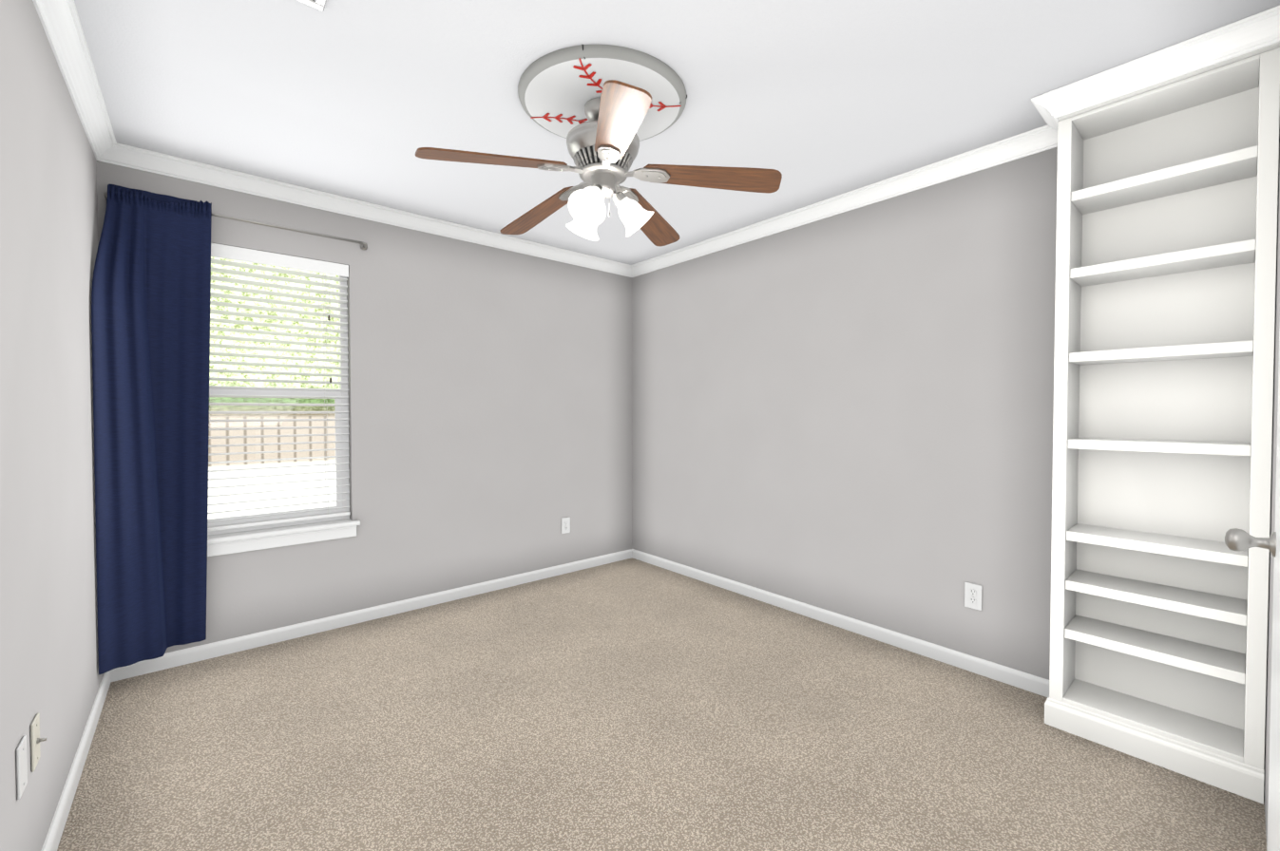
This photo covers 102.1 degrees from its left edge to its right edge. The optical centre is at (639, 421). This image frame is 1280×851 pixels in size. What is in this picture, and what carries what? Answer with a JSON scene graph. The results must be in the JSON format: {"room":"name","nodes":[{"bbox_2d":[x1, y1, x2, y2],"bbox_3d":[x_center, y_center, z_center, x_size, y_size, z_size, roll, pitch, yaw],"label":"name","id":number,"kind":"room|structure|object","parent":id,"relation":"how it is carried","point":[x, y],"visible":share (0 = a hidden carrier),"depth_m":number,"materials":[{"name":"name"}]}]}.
{"room":"empty bedroom","nodes":[
{"label":"empty bedroom","id":0,"kind":"room"},
{"bbox_2d":[0,0,104,850],"bbox_3d":[-1.321,-0.001,0.947,0.120,2.440,3.808,-1,1,-41],"label":"wall","id":1,"kind":"structure","parent":0,"point":[48,608],"depth_m":1.45,"materials":[{"name":"paint"}]},
{"bbox_2d":[15,735,27,801],"bbox_3d":[-1.459,0.816,1.222,0.006,0.120,0.072,-1,1,-41],"label":"blank wall plate","id":2,"kind":"object","parent":1,"relation":"attached to","point":[21,768],"visible":0.98,"depth_m":1.21,"materials":[{"name":"white plastic"}]},
{"bbox_2d":[30,712,46,772],"bbox_3d":[-1.541,0.820,1.330,0.022,0.120,0.072,-1,1,-41],"label":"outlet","id":3,"kind":"object","parent":1,"relation":"attached to","point":[35,751],"visible":1,"depth_m":1.31,"materials":[{"name":"beige plastic"}]},
{"bbox_2d":[32,0,123,166],"bbox_3d":[-1.249,-1.182,0.986,0.070,0.077,3.568,-1,1,-41],"label":"crown molding","id":4,"kind":"structure","parent":1,"relation":"attached to","point":[61,25],"depth_m":1.78,"materials":[{"name":"white wood"}]},
{"bbox_2d":[41,668,117,850],"bbox_3d":[-1.271,1.182,1.013,0.013,0.073,3.568,-1,1,-41],"label":"baseboard","id":5,"kind":"structure","parent":1,"relation":"attached to","point":[52,840],"depth_m":1.71,"materials":[{"name":"white wood"}]},
{"bbox_2d":[96,160,631,653],"bbox_3d":[-1.289,-0.048,3.401,3.120,2.440,0.120,-1,1,-41],"label":"wall","id":6,"kind":"structure","parent":0,"point":[490,410],"depth_m":3.35,"materials":[{"name":"paint"}]},
{"bbox_2d":[91,183,367,674],"bbox_3d":[-1.915,0.008,2.584,1.094,2.155,0.307,-1,1,-41],"label":"curtain","id":7,"kind":"object","parent":6,"relation":"attached to","point":[150,306],"visible":1,"depth_m":2.37,"materials":[{"name":"blue fabric"}]},
{"bbox_2d":[207,258,349,535],"bbox_3d":[-2.071,-0.159,2.766,0.900,1.478,0.054,-1,1,-41],"label":"window","id":8,"kind":"structure","parent":6,"relation":"in","point":[344,496],"depth_m":2.90,"materials":[{"name":"white plastic"}]},
{"bbox_2d":[207,243,350,532],"bbox_3d":[-2.032,-0.172,2.721,0.894,1.446,0.068,-1,1,-41],"label":"window blinds","id":9,"kind":"object","parent":8,"relation":"attached to","point":[228,252],"visible":0.56,"depth_m":2.79,"materials":[{"name":"white plastic"}]},
{"bbox_2d":[207,518,360,556],"bbox_3d":[-2.022,0.627,2.725,0.964,0.092,0.106,-1,1,-41],"label":"window sill","id":10,"kind":"structure","parent":6,"relation":"attached to","point":[219,544],"depth_m":2.77,"materials":[{"name":"white wood"}]},
{"bbox_2d":[117,549,630,680],"bbox_3d":[-1.234,1.136,3.382,3.090,0.073,0.013,-1,1,-41],"label":"baseboard","id":11,"kind":"structure","parent":6,"relation":"attached to","point":[188,656],"depth_m":2.97,"materials":[{"name":"white wood"}]},
{"bbox_2d":[123,144,629,276],"bbox_3d":[-1.193,-1.228,3.335,3.030,0.077,0.070,-1,1,-41],"label":"crown molding","id":12,"kind":"structure","parent":6,"relation":"attached to","point":[135,158],"depth_m":2.91,"materials":[{"name":"white wood"}]},
{"bbox_2d":[561,517,570,534],"bbox_3d":[-0.566,0.795,3.951,0.072,0.120,0.008,-1,1,-41],"label":"outlet","id":13,"kind":"object","parent":6,"relation":"attached to","point":[565,525],"visible":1,"depth_m":3.95,"materials":[{"name":"white plastic"}]},
{"bbox_2d":[57,557,1266,850],"bbox_3d":[-0.090,1.249,2.024,3.360,0.100,3.808,-1,1,-41],"label":"floor","id":14,"kind":"structure","parent":0,"point":[631,704],"depth_m":1.90,"materials":[{"name":"carpet"}]},
{"bbox_2d":[1044,41,1279,804],"bbox_3d":[1.873,-0.017,1.894,0.270,2.436,0.556,-1,1,-41],"label":"bookcase","id":15,"kind":"object","parent":14,"relation":"on","point":[1167,205],"visible":1,"depth_m":1.90,"materials":[{"name":"white wood"}]},
{"bbox_2d":[1028,5,1279,133],"bbox_3d":[1.726,-1.198,1.781,0.074,0.077,0.610,-1,1,-41],"label":"crown molding","id":16,"kind":"structure","parent":15,"relation":"attached to","point":[1259,30],"depth_m":1.74,"materials":[{"name":"white wood"}]},
{"bbox_2d":[74,0,1279,265],"bbox_3d":[-0.090,-1.291,1.975,3.360,0.100,3.808,-1,1,-41],"label":"ceiling","id":17,"kind":"structure","parent":0,"point":[813,101],"depth_m":1.90,"materials":[{"name":"white paint"}]},
{"bbox_2d":[297,0,326,11],"bbox_3d":[-0.964,-1.220,1.313,0.329,0.016,0.325,-1,1,-41],"label":"ceiling vent","id":18,"kind":"object","parent":17,"relation":"in","point":[319,5],"visible":1,"depth_m":1.51,"materials":[{"name":"silver metal"}]},
{"bbox_2d":[415,44,782,247],"bbox_3d":[-0.178,-0.984,2.020,1.285,0.514,1.262,-1,1,-41],"label":"fan","id":19,"kind":"object","parent":17,"relation":"hanging from","point":[603,110],"visible":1,"depth_m":1.91,"materials":[{"name":"brown wood"}]},
{"bbox_2d":[631,147,1057,680],"bbox_3d":[1.141,-0.041,3.053,0.120,2.440,3.808,-1,1,-41],"label":"wall","id":20,"kind":"structure","parent":0,"point":[849,413],"depth_m":2.80,"materials":[{"name":"paint"}]},
{"bbox_2d":[630,549,1049,697],"bbox_3d":[0.868,1.138,3.293,0.013,0.073,2.827,-1,1,-41],"label":"baseboard","id":21,"kind":"structure","parent":20,"relation":"attached to","point":[924,648],"depth_m":2.82,"materials":[{"name":"white wood"}]},
{"bbox_2d":[629,125,1057,277],"bbox_3d":[0.865,-1.225,3.190,0.090,0.077,2.791,-1,1,-41],"label":"crown molding","id":22,"kind":"structure","parent":20,"relation":"attached to","point":[1023,144],"depth_m":2.76,"materials":[{"name":"white wood"}]},
{"bbox_2d":[964,582,982,611],"bbox_3d":[1.581,0.830,2.456,0.008,0.120,0.072,-1,1,-41],"label":"outlet","id":23,"kind":"object","parent":20,"relation":"attached to","point":[972,596],"visible":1,"depth_m":2.45,"materials":[{"name":"white plastic"}]},
{"bbox_2d":[1263,125,1279,847],"bbox_3d":[1.061,0.005,0.655,3.120,2.440,0.267,-1,1,-41],"label":"wall","id":24,"kind":"structure","parent":0,"point":[1271,530],"depth_m":1.55,"materials":[{"name":"paint"}]},
{"bbox_2d":[1224,327,1279,850],"bbox_3d":[1.226,0.197,1.035,0.860,2.018,0.085,-1,1,-41],"label":"closet door","id":25,"kind":"structure","parent":24,"relation":"in","point":[1236,540],"depth_m":1.19,"materials":[{"name":"white wood"}]},
{"label":"outside","id":26,"kind":"structure","parent":0,"visible":0},
{"bbox_2d":[207,256,339,518],"bbox_3d":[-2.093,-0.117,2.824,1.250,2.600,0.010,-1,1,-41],"label":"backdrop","id":27,"kind":"structure","parent":26,"point":[241,482],"depth_m":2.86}
]}

